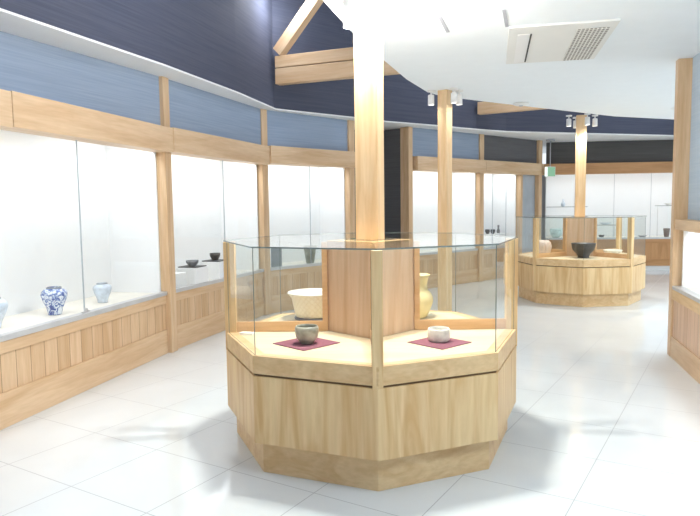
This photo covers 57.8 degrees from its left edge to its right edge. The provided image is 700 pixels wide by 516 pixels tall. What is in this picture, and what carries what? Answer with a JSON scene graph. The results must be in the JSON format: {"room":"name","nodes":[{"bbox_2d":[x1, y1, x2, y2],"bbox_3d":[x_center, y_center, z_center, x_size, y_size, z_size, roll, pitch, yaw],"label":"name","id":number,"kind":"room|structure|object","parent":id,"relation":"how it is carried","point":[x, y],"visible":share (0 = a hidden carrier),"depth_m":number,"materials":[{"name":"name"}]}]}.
{"room":"museum","nodes":[
{"label":"museum","id":0,"kind":"room"},
{"bbox_2d":[0,31,159,124],"bbox_3d":[-2.740,-1.327,4.262,0.062,0.598,4.485,1,5,21],"label":"wall","id":1,"kind":"structure","parent":0,"point":[27,66],"depth_m":5.32,"materials":[{"name":"blue paint"}]},
{"bbox_2d":[0,0,273,106],"bbox_3d":[-2.571,-2.417,2.762,0.506,1.782,12.092,0,5,12],"label":"wall","id":2,"kind":"structure","parent":0,"point":[226,43],"depth_m":6.32,"materials":[{"name":"paint"}]},
{"bbox_2d":[168,79,260,144],"bbox_3d":[-1.559,-1.670,7.494,0.060,0.482,2.181,1,5,18],"label":"wall","id":3,"kind":"structure","parent":0,"point":[191,108],"depth_m":7.29,"materials":[{"name":"blue paint"}]},
{"bbox_2d":[267,110,347,150],"bbox_3d":[-0.611,-1.827,9.220,0.060,0.482,1.589,4,7,44],"label":"wall","id":4,"kind":"structure","parent":0,"point":[285,129],"depth_m":9.15,"materials":[{"name":"blue paint"}]},
{"bbox_2d":[0,270,699,515],"bbox_3d":[2.012,0.935,7.105,16.000,0.100,20.000,-1,5,0],"label":"floor","id":5,"kind":"structure","parent":0,"point":[602,421],"depth_m":3.96,"materials":[{"name":"tile"}]},
{"bbox_2d":[0,130,167,429],"bbox_3d":[-2.662,0.002,4.434,0.650,2.320,4.278,0,5,13],"label":"display case","id":6,"kind":"object","parent":5,"relation":"on","point":[75,216],"depth_m":5.65,"materials":[{"name":"brown wood"}]},
{"bbox_2d":[0,297,7,327],"bbox_3d":[-2.635,0.405,4.660,0.220,0.226,0.220,-5,6,-40],"label":"jar","id":7,"kind":"object","parent":6,"relation":"on","point":[3,304],"visible":1,"depth_m":4.65,"materials":[{"name":"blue ceramic"}]},
{"bbox_2d":[0,89,12,127],"bbox_3d":[-2.604,-0.906,3.210,0.190,0.242,2.206,0,5,13],"label":"lintel beam","id":8,"kind":"structure","parent":6,"relation":"attached to","point":[6,119],"depth_m":4.21,"materials":[{"name":"brown wood"}]},
{"bbox_2d":[40,286,67,314],"bbox_3d":[-2.446,0.352,5.243,0.206,0.229,0.206,-2,5,-18],"label":"jar","id":9,"kind":"object","parent":6,"relation":"on","point":[54,298],"visible":1,"depth_m":5.18,"materials":[{"name":"blue ceramic"}]},
{"bbox_2d":[0,292,151,333],"bbox_3d":[-2.678,0.557,4.486,0.544,0.045,4.278,0,5,13],"label":"display shelf","id":10,"kind":"object","parent":6,"relation":"attached to","point":[25,318],"depth_m":5.41,"materials":[{"name":"white"}]},
{"bbox_2d":[0,91,173,152],"bbox_3d":[-2.119,-1.096,5.353,0.195,0.242,2.200,0,5,13],"label":"lintel beam","id":11,"kind":"structure","parent":6,"relation":"attached to","point":[34,115],"depth_m":5.01,"materials":[{"name":"brown wood"}]},
{"bbox_2d":[93,282,111,302],"bbox_3d":[-2.296,0.322,5.875,0.168,0.180,0.168,1,5,22],"label":"jar","id":12,"kind":"object","parent":6,"relation":"on","point":[102,291],"visible":1,"depth_m":5.83,"materials":[{"name":"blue ceramic"}]},
{"bbox_2d":[156,76,177,352],"bbox_3d":[-1.934,-0.421,6.501,0.200,2.800,0.125,0,5,13],"label":"wooden post","id":13,"kind":"object","parent":5,"relation":"on","point":[163,159],"visible":0.52,"depth_m":6.46,"materials":[{"name":"brown wood"}]},
{"bbox_2d":[171,154,263,348],"bbox_3d":[-1.823,-0.282,7.700,0.650,2.320,2.179,1,5,18],"label":"display case","id":14,"kind":"object","parent":5,"relation":"on","point":[215,201],"depth_m":8.24,"materials":[{"name":"brown wood"}]},
{"bbox_2d":[175,272,185,287],"bbox_3d":[-1.927,0.241,6.902,0.200,0.160,0.200,1,5,18],"label":"pedestal","id":15,"kind":"object","parent":14,"relation":"on","point":[180,277],"visible":0.28,"depth_m":6.87,"materials":[{"name":"white paint"}]},
{"bbox_2d":[176,266,208,284],"bbox_3d":[-1.798,0.197,7.240,0.260,0.190,0.260,1,5,18],"label":"pedestal","id":16,"kind":"object","parent":14,"relation":"on","point":[193,275],"visible":0.73,"depth_m":7.12,"materials":[{"name":"white paint"}]},
{"bbox_2d":[178,265,206,267],"bbox_3d":[-1.799,0.096,7.231,0.230,0.012,0.230,1,5,18],"label":"tray","id":17,"kind":"object","parent":16,"relation":"on","point":[185,266],"visible":0.86,"depth_m":7.16,"materials":[{"name":"black ceramic"}]},
{"bbox_2d":[186,260,198,265],"bbox_3d":[-1.799,0.058,7.228,0.144,0.064,0.144,-1,5,0],"label":"bowl","id":18,"kind":"object","parent":17,"relation":"on","point":[189,262],"visible":1,"depth_m":7.19,"materials":[{"name":"grey ceramic"}]},
{"bbox_2d":[200,261,223,278],"bbox_3d":[-1.648,0.141,7.757,0.260,0.210,0.260,1,5,18],"label":"pedestal","id":19,"kind":"object","parent":14,"relation":"on","point":[215,269],"visible":0.41,"depth_m":7.62,"materials":[{"name":"white paint"}]},
{"bbox_2d":[202,259,222,261],"bbox_3d":[-1.650,0.031,7.748,0.230,0.012,0.230,1,5,18],"label":"tray","id":20,"kind":"object","parent":19,"relation":"on","point":[209,260],"visible":0.79,"depth_m":7.67,"materials":[{"name":"black ceramic"}]},
{"bbox_2d":[210,253,219,259],"bbox_3d":[-1.650,-0.018,7.744,0.130,0.085,0.130,-1,5,0],"label":"bowl","id":21,"kind":"object","parent":20,"relation":"on","point":[214,256],"visible":1,"depth_m":7.70,"materials":[{"name":"black ceramic"}]},
{"bbox_2d":[171,127,270,164],"bbox_3d":[-1.523,-1.292,7.517,0.205,0.245,2.307,1,5,18],"label":"lintel beam","id":22,"kind":"structure","parent":14,"relation":"attached to","point":[188,143],"depth_m":7.24,"materials":[{"name":"brown wood"}]},
{"bbox_2d":[209,269,251,279],"bbox_3d":[-1.838,0.273,7.754,0.544,0.045,2.179,1,5,18],"label":"display shelf","id":23,"kind":"object","parent":14,"relation":"attached to","point":[238,271],"depth_m":8.52,"materials":[{"name":"white"}]},
{"bbox_2d":[257,109,270,314],"bbox_3d":[-1.228,-0.616,8.713,0.200,2.800,0.125,2,6,31],"label":"wooden post","id":24,"kind":"object","parent":5,"relation":"on","point":[262,170],"visible":0.53,"depth_m":8.65,"materials":[{"name":"brown wood"}]},
{"bbox_2d":[268,165,344,312],"bbox_3d":[-0.807,-0.449,9.540,0.650,2.320,1.587,4,7,44],"label":"display case","id":25,"kind":"object","parent":5,"relation":"on","point":[302,199],"depth_m":9.87,"materials":[{"name":"brown wood"}]},
{"bbox_2d":[271,248,281,266],"bbox_3d":[-1.050,-0.005,9.050,0.150,0.270,0.060,-1,5,0],"label":"vase","id":26,"kind":"object","parent":25,"relation":"on","point":[276,261],"visible":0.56,"depth_m":9.02,"materials":[{"name":"grey ceramic"}]},
{"bbox_2d":[270,259,321,266],"bbox_3d":[-0.817,0.105,9.602,0.544,0.045,1.587,4,7,44],"label":"display shelf","id":27,"kind":"object","parent":25,"relation":"attached to","point":[287,262],"depth_m":9.77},
{"bbox_2d":[304,249,315,263],"bbox_3d":[-0.601,-0.050,9.528,0.200,0.270,0.200,-1,5,0],"label":"vase","id":28,"kind":"object","parent":25,"relation":"on","point":[310,258],"visible":0.57,"depth_m":9.47,"materials":[{"name":"green ceramic"}]},
{"bbox_2d":[270,145,354,167],"bbox_3d":[-0.563,-1.460,9.230,0.230,0.241,1.687,4,7,44],"label":"lintel beam","id":29,"kind":"structure","parent":25,"relation":"attached to","point":[279,155],"depth_m":9.08,"materials":[{"name":"brown wood"}]},
{"bbox_2d":[344,120,354,232],"bbox_3d":[-0.033,-0.735,9.962,0.200,2.800,0.125,4,7,44],"label":"wooden post","id":30,"kind":"object","parent":5,"relation":"on","point":[349,172],"visible":0.34,"depth_m":9.86,"materials":[{"name":"brown wood"}]},
{"bbox_2d":[223,232,517,490],"bbox_3d":[0.140,0.511,4.165,1.780,1.281,1.780,1,5,22],"label":"octagonal showcase","id":31,"kind":"object","parent":5,"relation":"on","point":[373,409],"visible":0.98,"depth_m":3.48,"materials":[{"name":"brown wood"}]},
{"bbox_2d":[239,331,255,334],"bbox_3d":[-0.659,0.484,4.074,0.090,0.012,0.050,1,5,17],"label":"card","id":32,"kind":"object","parent":31,"relation":"on","point":[242,332],"visible":1,"depth_m":4.06,"materials":[{"name":"white paper"}]},
{"bbox_2d":[287,288,322,320],"bbox_3d":[-0.266,0.342,4.604,0.376,0.198,0.376,-1,5,0],"label":"basin","id":33,"kind":"object","parent":31,"relation":"on","point":[307,303],"visible":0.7,"depth_m":4.48,"materials":[{"name":"white ceramic"}]},
{"bbox_2d":[273,338,339,350],"bbox_3d":[-0.260,0.508,3.783,0.285,0.004,0.285,4,7,45],"label":"mat","id":34,"kind":"object","parent":31,"relation":"on","point":[292,343],"visible":0.71,"depth_m":3.74,"materials":[{"name":"red fabric"}]},
{"bbox_2d":[295,324,318,343],"bbox_3d":[-0.256,0.454,3.766,0.144,0.105,0.144,-1,5,0],"label":"bowl","id":35,"kind":"object","parent":34,"relation":"on","point":[304,333],"visible":1,"depth_m":3.71,"materials":[{"name":"grey ceramic"}]},
{"bbox_2d":[353,0,384,239],"bbox_3d":[0.123,-0.889,4.048,0.150,1.548,0.150,1,5,20],"label":"column","id":36,"kind":"structure","parent":31,"relation":"on","point":[368,19],"depth_m":3.99,"materials":[{"name":"brown wood"}]},
{"bbox_2d":[420,273,432,318],"bbox_3d":[0.488,0.274,4.599,0.230,0.315,0.230,-1,5,0],"label":"vase","id":37,"kind":"object","parent":31,"relation":"on","point":[426,298],"visible":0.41,"depth_m":4.52,"materials":[{"name":"ceramic"}]},
{"bbox_2d":[407,337,471,349],"bbox_3d":[0.531,0.500,3.760,0.268,0.004,0.268,-5,6,-42],"label":"mat","id":38,"kind":"object","parent":31,"relation":"on","point":[452,342],"visible":0.86,"depth_m":3.72,"materials":[{"name":"red fabric"}]},
{"bbox_2d":[427,326,449,342],"bbox_3d":[0.531,0.457,3.787,0.134,0.078,0.134,-1,5,0],"label":"bowl","id":39,"kind":"object","parent":38,"relation":"on","point":[437,334],"visible":1,"depth_m":3.74,"materials":[{"name":"beige ceramic"}]},
{"bbox_2d":[400,127,412,231],"bbox_3d":[0.973,-0.824,10.868,0.100,2.800,0.200,-5,6,-40],"label":"wooden post","id":40,"kind":"object","parent":5,"relation":"on","point":[406,133],"visible":0.56,"depth_m":10.78,"materials":[{"name":"brown wood"}]},
{"bbox_2d":[438,89,451,310],"bbox_3d":[1.128,-0.555,7.531,0.125,2.820,0.125,4,6,42],"label":"column","id":41,"kind":"structure","parent":5,"relation":"on","point":[444,96],"depth_m":7.47,"materials":[{"name":"brown wood"}]},
{"bbox_2d":[413,171,477,287],"bbox_3d":[1.542,-0.662,11.734,1.835,2.320,0.650,-5,6,-40],"label":"display case","id":42,"kind":"object","parent":5,"relation":"on","point":[425,184],"depth_m":12.06,"materials":[{"name":"brown wood"}]},
{"bbox_2d":[420,248,465,252],"bbox_3d":[1.534,-0.108,11.798,1.835,0.045,0.544,-5,6,-40],"label":"display shelf","id":43,"kind":"object","parent":42,"relation":"attached to","point":[423,250],"depth_m":12.02,"materials":[{"name":"white"}]},
{"bbox_2d":[413,156,485,172],"bbox_3d":[1.785,-1.673,11.420,1.874,0.240,0.230,-5,6,-40],"label":"lintel beam","id":44,"kind":"structure","parent":42,"relation":"attached to","point":[420,163],"depth_m":11.36,"materials":[{"name":"brown wood"}]},
{"bbox_2d":[475,134,483,281],"bbox_3d":[2.450,-0.950,12.159,0.125,2.800,0.200,-5,6,-40],"label":"wooden post","id":45,"kind":"object","parent":5,"relation":"on","point":[479,214],"visible":0.58,"depth_m":12.08,"materials":[{"name":"brown wood"}]},
{"bbox_2d":[483,174,515,280],"bbox_3d":[2.795,-0.770,12.832,1.214,2.320,0.650,-5,6,-42],"label":"display case","id":46,"kind":"object","parent":5,"relation":"on","point":[499,189],"depth_m":13.15,"materials":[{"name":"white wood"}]},
{"bbox_2d":[494,233,504,245],"bbox_3d":[3.095,-0.393,13.187,0.200,0.250,0.200,-5,6,-40],"label":"pedestal","id":47,"kind":"object","parent":46,"relation":"on","point":[500,234],"visible":0.3,"depth_m":13.10,"materials":[{"name":"white paint"}]},
{"bbox_2d":[484,160,543,174],"bbox_3d":[3.249,-1.799,12.713,2.039,0.239,0.230,-5,6,-42],"label":"lintel beam","id":48,"kind":"structure","parent":46,"relation":"attached to","point":[492,167],"depth_m":12.57,"materials":[{"name":"brown wood"}]},
{"bbox_2d":[535,140,542,239],"bbox_3d":[3.961,-1.080,13.491,0.125,2.800,0.200,-5,6,-40],"label":"wooden post","id":49,"kind":"object","parent":5,"relation":"on","point":[538,178],"visible":0.31,"depth_m":13.38,"materials":[{"name":"brown wood"}]},
{"bbox_2d":[518,215,645,306],"bbox_3d":[3.566,-0.009,9.867,1.780,1.281,1.780,3,6,38],"label":"octagonal showcase","id":50,"kind":"object","parent":5,"relation":"on","point":[556,277],"visible":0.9,"depth_m":9.23,"materials":[{"name":"brown wood"}]},
{"bbox_2d":[539,240,551,252],"bbox_3d":[3.068,-0.169,10.044,0.248,0.225,0.253,-1,5,0],"label":"jar","id":51,"kind":"object","parent":50,"relation":"on","point":[545,246],"visible":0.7,"depth_m":9.95,"materials":[{"name":"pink ceramic"}]},
{"bbox_2d":[574,115,586,215],"bbox_3d":[3.549,-1.409,9.750,0.150,1.548,0.150,1,5,17],"label":"column","id":52,"kind":"structure","parent":50,"relation":"on","point":[581,128],"depth_m":9.68,"materials":[{"name":"brown wood"}]},
{"bbox_2d":[571,242,595,257],"bbox_3d":[3.459,-0.114,9.387,0.356,0.215,0.356,-1,5,0],"label":"bowl","id":53,"kind":"object","parent":50,"relation":"on","point":[582,249],"visible":1,"depth_m":9.29,"materials":[{"name":"ceramic"}]},
{"bbox_2d":[603,249,622,253],"bbox_3d":[4.119,-0.095,9.931,0.278,0.070,0.286,-1,5,0],"label":"shallow dish","id":54,"kind":"object","parent":50,"relation":"on","point":[618,251],"visible":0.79,"depth_m":9.83,"materials":[{"name":"beige ceramic"}]},
{"bbox_2d":[541,173,672,269],"bbox_3d":[6.473,-0.939,14.190,4.249,2.340,1.030,0,5,7],"label":"display case","id":55,"kind":"object","parent":5,"relation":"on","point":[640,194],"depth_m":14.64,"materials":[{"name":"brown wood"}]},
{"bbox_2d":[550,228,562,237],"bbox_3d":[4.654,-0.561,14.308,0.280,0.200,0.280,-1,5,0],"label":"bowl","id":56,"kind":"object","parent":55,"relation":"on","point":[556,232],"visible":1,"depth_m":14.21,"materials":[{"name":"teal ceramic"}]},
{"bbox_2d":[541,236,670,239],"bbox_3d":[6.481,-0.455,14.253,4.249,0.045,0.924,0,5,7],"label":"display shelf","id":57,"kind":"object","parent":55,"relation":"attached to","point":[542,237],"depth_m":14.32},
{"bbox_2d":[544,162,672,174],"bbox_3d":[6.350,-1.935,13.583,4.479,0.230,0.230,0,5,7],"label":"lintel beam","id":58,"kind":"structure","parent":55,"relation":"attached to","point":[623,167],"depth_m":13.54,"materials":[{"name":"brown wood"}]},
{"bbox_2d":[657,205,671,226],"bbox_3d":[7.141,-0.797,14.140,0.550,0.750,0.300,0,5,7],"label":"glass shelf","id":59,"kind":"object","parent":55,"relation":"on","point":[659,205],"visible":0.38,"depth_m":14.26,"materials":[{"name":"clear glass"}]},
{"bbox_2d":[663,228,669,236],"bbox_3d":[7.014,-0.563,14.039,0.140,0.190,0.140,-1,5,0],"label":"cup","id":60,"kind":"object","parent":55,"relation":"on","point":[666,231],"visible":1,"depth_m":13.99,"materials":[{"name":"brown ceramic"}]},
{"bbox_2d":[667,58,692,355],"bbox_3d":[3.155,-0.456,6.051,0.135,2.820,0.100,0,5,14],"label":"wooden post","id":61,"kind":"object","parent":5,"relation":"on","point":[684,66],"visible":0.74,"depth_m":5.98,"materials":[{"name":"brown wood"}]},
{"bbox_2d":[670,219,699,383],"bbox_3d":[3.024,0.287,4.506,0.630,1.600,3.175,0,5,14],"label":"display case","id":62,"kind":"object","parent":5,"relation":"on","point":[685,338],"depth_m":5.78,"materials":[{"name":"brown wood"}]},
{"bbox_2d":[688,288,699,293],"bbox_3d":[3.041,0.439,4.464,0.514,0.045,3.075,0,5,14],"label":"display shelf","id":63,"kind":"object","parent":62,"relation":"attached to","point":[695,290],"depth_m":5.80,"materials":[{"name":"white"}]},
{"bbox_2d":[354,130,355,231],"bbox_3d":[-0.095,-0.822,11.021,1.391,2.798,0.080,-5,7,-43],"label":"wall","id":64,"kind":"structure","parent":0,"point":[354,130],"depth_m":11.14,"materials":[{"name":"blue paint"}]},
{"bbox_2d":[384,128,400,231],"bbox_3d":[0.127,-0.804,10.777,1.461,2.798,0.740,-5,7,-43],"label":"wall","id":65,"kind":"structure","parent":0,"point":[392,190],"depth_m":11.07,"materials":[{"name":"paint"}]},
{"bbox_2d":[413,128,478,159],"bbox_3d":[1.717,-2.038,11.394,1.837,0.482,0.060,-5,6,-40],"label":"wall panel","id":66,"kind":"structure","parent":0,"point":[425,141],"depth_m":11.46,"materials":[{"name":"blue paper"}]},
{"bbox_2d":[272,0,673,134],"bbox_3d":[4.168,-3.249,11.688,12.260,1.782,1.215,-3,5,-25],"label":"wall","id":67,"kind":"structure","parent":0,"point":[404,101],"depth_m":10.11,"materials":[{"name":"paint"}]},
{"bbox_2d":[0,8,673,152],"bbox_3d":[0.404,-2.000,8.118,7.843,0.018,25.612,3,6,38],"label":"trim","id":68,"kind":"structure","parent":67,"relation":"attached to","point":[12,23],"depth_m":6.23,"materials":[{"name":"white paint"}]},
{"bbox_2d":[275,60,399,85],"bbox_3d":[0.696,-2.394,7.828,3.631,0.205,0.121,1,5,23],"label":"roof beam","id":69,"kind":"structure","parent":67,"relation":"attached to","point":[343,70],"depth_m":8.23,"materials":[{"name":"brown wood"}]},
{"bbox_2d":[275,47,353,68],"bbox_3d":[0.693,-2.583,7.812,3.631,0.155,0.121,1,5,23],"label":"roof beam","id":70,"kind":"structure","parent":69,"relation":"on","point":[343,54],"depth_m":8.23,"materials":[{"name":"brown wood"}]},
{"bbox_2d":[273,0,323,54],"bbox_3d":[-0.541,-3.206,8.206,1.061,1.054,0.120,2,5,29],"label":"brace","id":71,"kind":"object","parent":70,"relation":"on","point":[309,8],"visible":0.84,"depth_m":8.26,"materials":[{"name":"brown wood"}]},
{"bbox_2d":[477,102,544,114],"bbox_3d":[3.318,-2.597,10.553,2.449,0.210,0.121,2,6,31],"label":"roof beam","id":72,"kind":"structure","parent":67,"relation":"attached to","point":[483,108],"depth_m":10.95,"materials":[{"name":"brown wood"}]},
{"bbox_2d":[484,135,536,252],"bbox_3d":[3.208,-1.014,12.820,1.892,2.798,0.100,-5,6,-42],"label":"wall","id":73,"kind":"structure","parent":0,"point":[496,148],"depth_m":13.10,"materials":[{"name":"paint"}]},
{"bbox_2d":[516,175,522,253],"bbox_3d":[3.481,-0.673,13.072,0.080,2.070,0.130,-5,6,-42],"label":"wooden post","id":74,"kind":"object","parent":73,"relation":"attached to","point":[519,178],"depth_m":13.01,"materials":[{"name":"brown wood"}]},
{"bbox_2d":[323,0,699,118],"bbox_3d":[4.353,-1.813,4.468,11.250,0.120,15.200,-1,5,0],"label":"ceiling","id":75,"kind":"structure","parent":0,"point":[633,73],"depth_m":5.62,"materials":[{"name":"white paint"}]},
{"bbox_2d":[342,0,353,28],"bbox_3d":[-0.006,-1.584,4.110,0.090,0.170,0.090,-1,5,0],"label":"spotlight","id":76,"kind":"object","parent":75,"relation":"attached to","point":[348,23],"visible":0.44,"depth_m":4.08,"materials":[{"name":"white plastic"}]},
{"bbox_2d":[343,0,354,17],"bbox_3d":[-0.005,-1.564,3.871,0.090,0.170,0.090,-1,5,0],"label":"spotlight","id":77,"kind":"object","parent":75,"relation":"attached to","point":[348,5],"visible":1,"depth_m":3.84,"materials":[{"name":"white plastic"}]},
{"bbox_2d":[427,90,434,105],"bbox_3d":[0.948,-1.873,7.406,0.090,0.170,0.090,-1,5,0],"label":"spotlight","id":78,"kind":"object","parent":75,"relation":"attached to","point":[430,97],"visible":1,"depth_m":7.38,"materials":[{"name":"white plastic"}]},
{"bbox_2d":[438,16,448,32],"bbox_3d":[0.694,-1.724,4.679,0.025,0.004,0.440,1,5,17],"label":"ceiling slot","id":79,"kind":"object","parent":75,"relation":"attached to","point":[439,17],"visible":1,"depth_m":4.64,"materials":[{"name":"white"}]},
{"bbox_2d":[450,87,457,103],"bbox_3d":[1.195,-1.865,7.278,0.090,0.170,0.090,-1,5,0],"label":"spotlight","id":80,"kind":"object","parent":75,"relation":"attached to","point":[453,94],"visible":1,"depth_m":7.25,"materials":[{"name":"white plastic"}]},
{"bbox_2d":[455,89,462,104],"bbox_3d":[1.276,-1.877,7.406,0.090,0.170,0.090,-1,5,0],"label":"spotlight","id":81,"kind":"object","parent":75,"relation":"attached to","point":[459,96],"visible":0.93,"depth_m":7.38,"materials":[{"name":"white plastic"}]},
{"bbox_2d":[502,9,508,26],"bbox_3d":[1.117,-1.718,4.548,0.024,0.004,0.438,1,5,16],"label":"ceiling slot","id":82,"kind":"object","parent":75,"relation":"attached to","point":[503,11],"visible":1,"depth_m":4.54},
{"bbox_2d":[513,102,528,106],"bbox_3d":[2.271,-2.036,8.416,0.200,0.044,0.200,-1,5,0],"label":"smoke detector","id":83,"kind":"object","parent":75,"relation":"attached to","point":[520,104],"visible":1,"depth_m":8.35,"materials":[{"name":"white plastic"}]},
{"bbox_2d":[506,18,620,63],"bbox_3d":[1.712,-1.776,5.271,0.785,0.024,1.260,0,5,13],"label":"air conditioner","id":84,"kind":"object","parent":75,"relation":"attached to","point":[577,40],"visible":1,"depth_m":5.11,"materials":[{"name":"white plastic"}]},
{"bbox_2d":[514,34,531,62],"bbox_3d":[1.466,-1.776,5.399,0.327,0.003,0.999,-1,5,0],"label":"outlet","id":85,"kind":"object","parent":84,"relation":"attached to","point":[522,42],"depth_m":5.35,"materials":[{"name":"white plastic"}]},
{"bbox_2d":[562,27,609,60],"bbox_3d":[1.948,-1.770,5.280,0.240,0.005,1.060,0,5,13],"label":"grille","id":86,"kind":"object","parent":84,"relation":"attached to","point":[583,43],"depth_m":5.19,"materials":[{"name":"white metal"}]},
{"bbox_2d":[566,115,571,126],"bbox_3d":[3.342,-2.092,9.671,0.090,0.170,0.090,-1,5,0],"label":"spotlight","id":87,"kind":"object","parent":75,"relation":"attached to","point":[568,121],"visible":1,"depth_m":9.65,"materials":[{"name":"white plastic"}]},
{"bbox_2d":[573,117,575,127],"bbox_3d":[3.523,-2.113,9.891,0.090,0.170,0.090,-1,5,0],"label":"spotlight","id":88,"kind":"object","parent":75,"relation":"attached to","point":[574,121],"visible":0.51,"depth_m":9.87,"materials":[{"name":"white plastic"}]},
{"bbox_2d":[584,113,590,124],"bbox_3d":[3.558,-2.080,9.494,0.090,0.170,0.090,-1,5,0],"label":"spotlight","id":89,"kind":"object","parent":75,"relation":"attached to","point":[587,119],"visible":1,"depth_m":9.47,"materials":[{"name":"white plastic"}]},
{"bbox_2d":[592,115,597,126],"bbox_3d":[3.739,-2.097,9.671,0.090,0.170,0.090,-1,5,0],"label":"spotlight","id":90,"kind":"object","parent":75,"relation":"attached to","point":[594,120],"visible":1,"depth_m":9.64,"materials":[{"name":"white plastic"}]},
{"bbox_2d":[546,140,673,163],"bbox_3d":[6.401,-2.280,13.593,4.251,0.482,0.062,0,5,7],"label":"wall","id":91,"kind":"structure","parent":0,"point":[640,150],"depth_m":13.64,"materials":[{"name":"black paint"}]},
{"bbox_2d":[688,52,699,219],"bbox_3d":[2.844,-0.982,4.441,0.061,1.493,3.065,0,5,14],"label":"wall","id":92,"kind":"structure","parent":0,"point":[694,164],"depth_m":5.77,"materials":[{"name":"paint"}]},
{"bbox_2d":[545,139,554,176],"bbox_3d":[4.164,-2.075,13.176,0.222,0.770,0.180,-3,5,-28],"label":"exit sign","id":93,"kind":"object","parent":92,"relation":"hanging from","point":[549,171],"visible":1,"depth_m":13.15,"materials":[{"name":"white plastic"}]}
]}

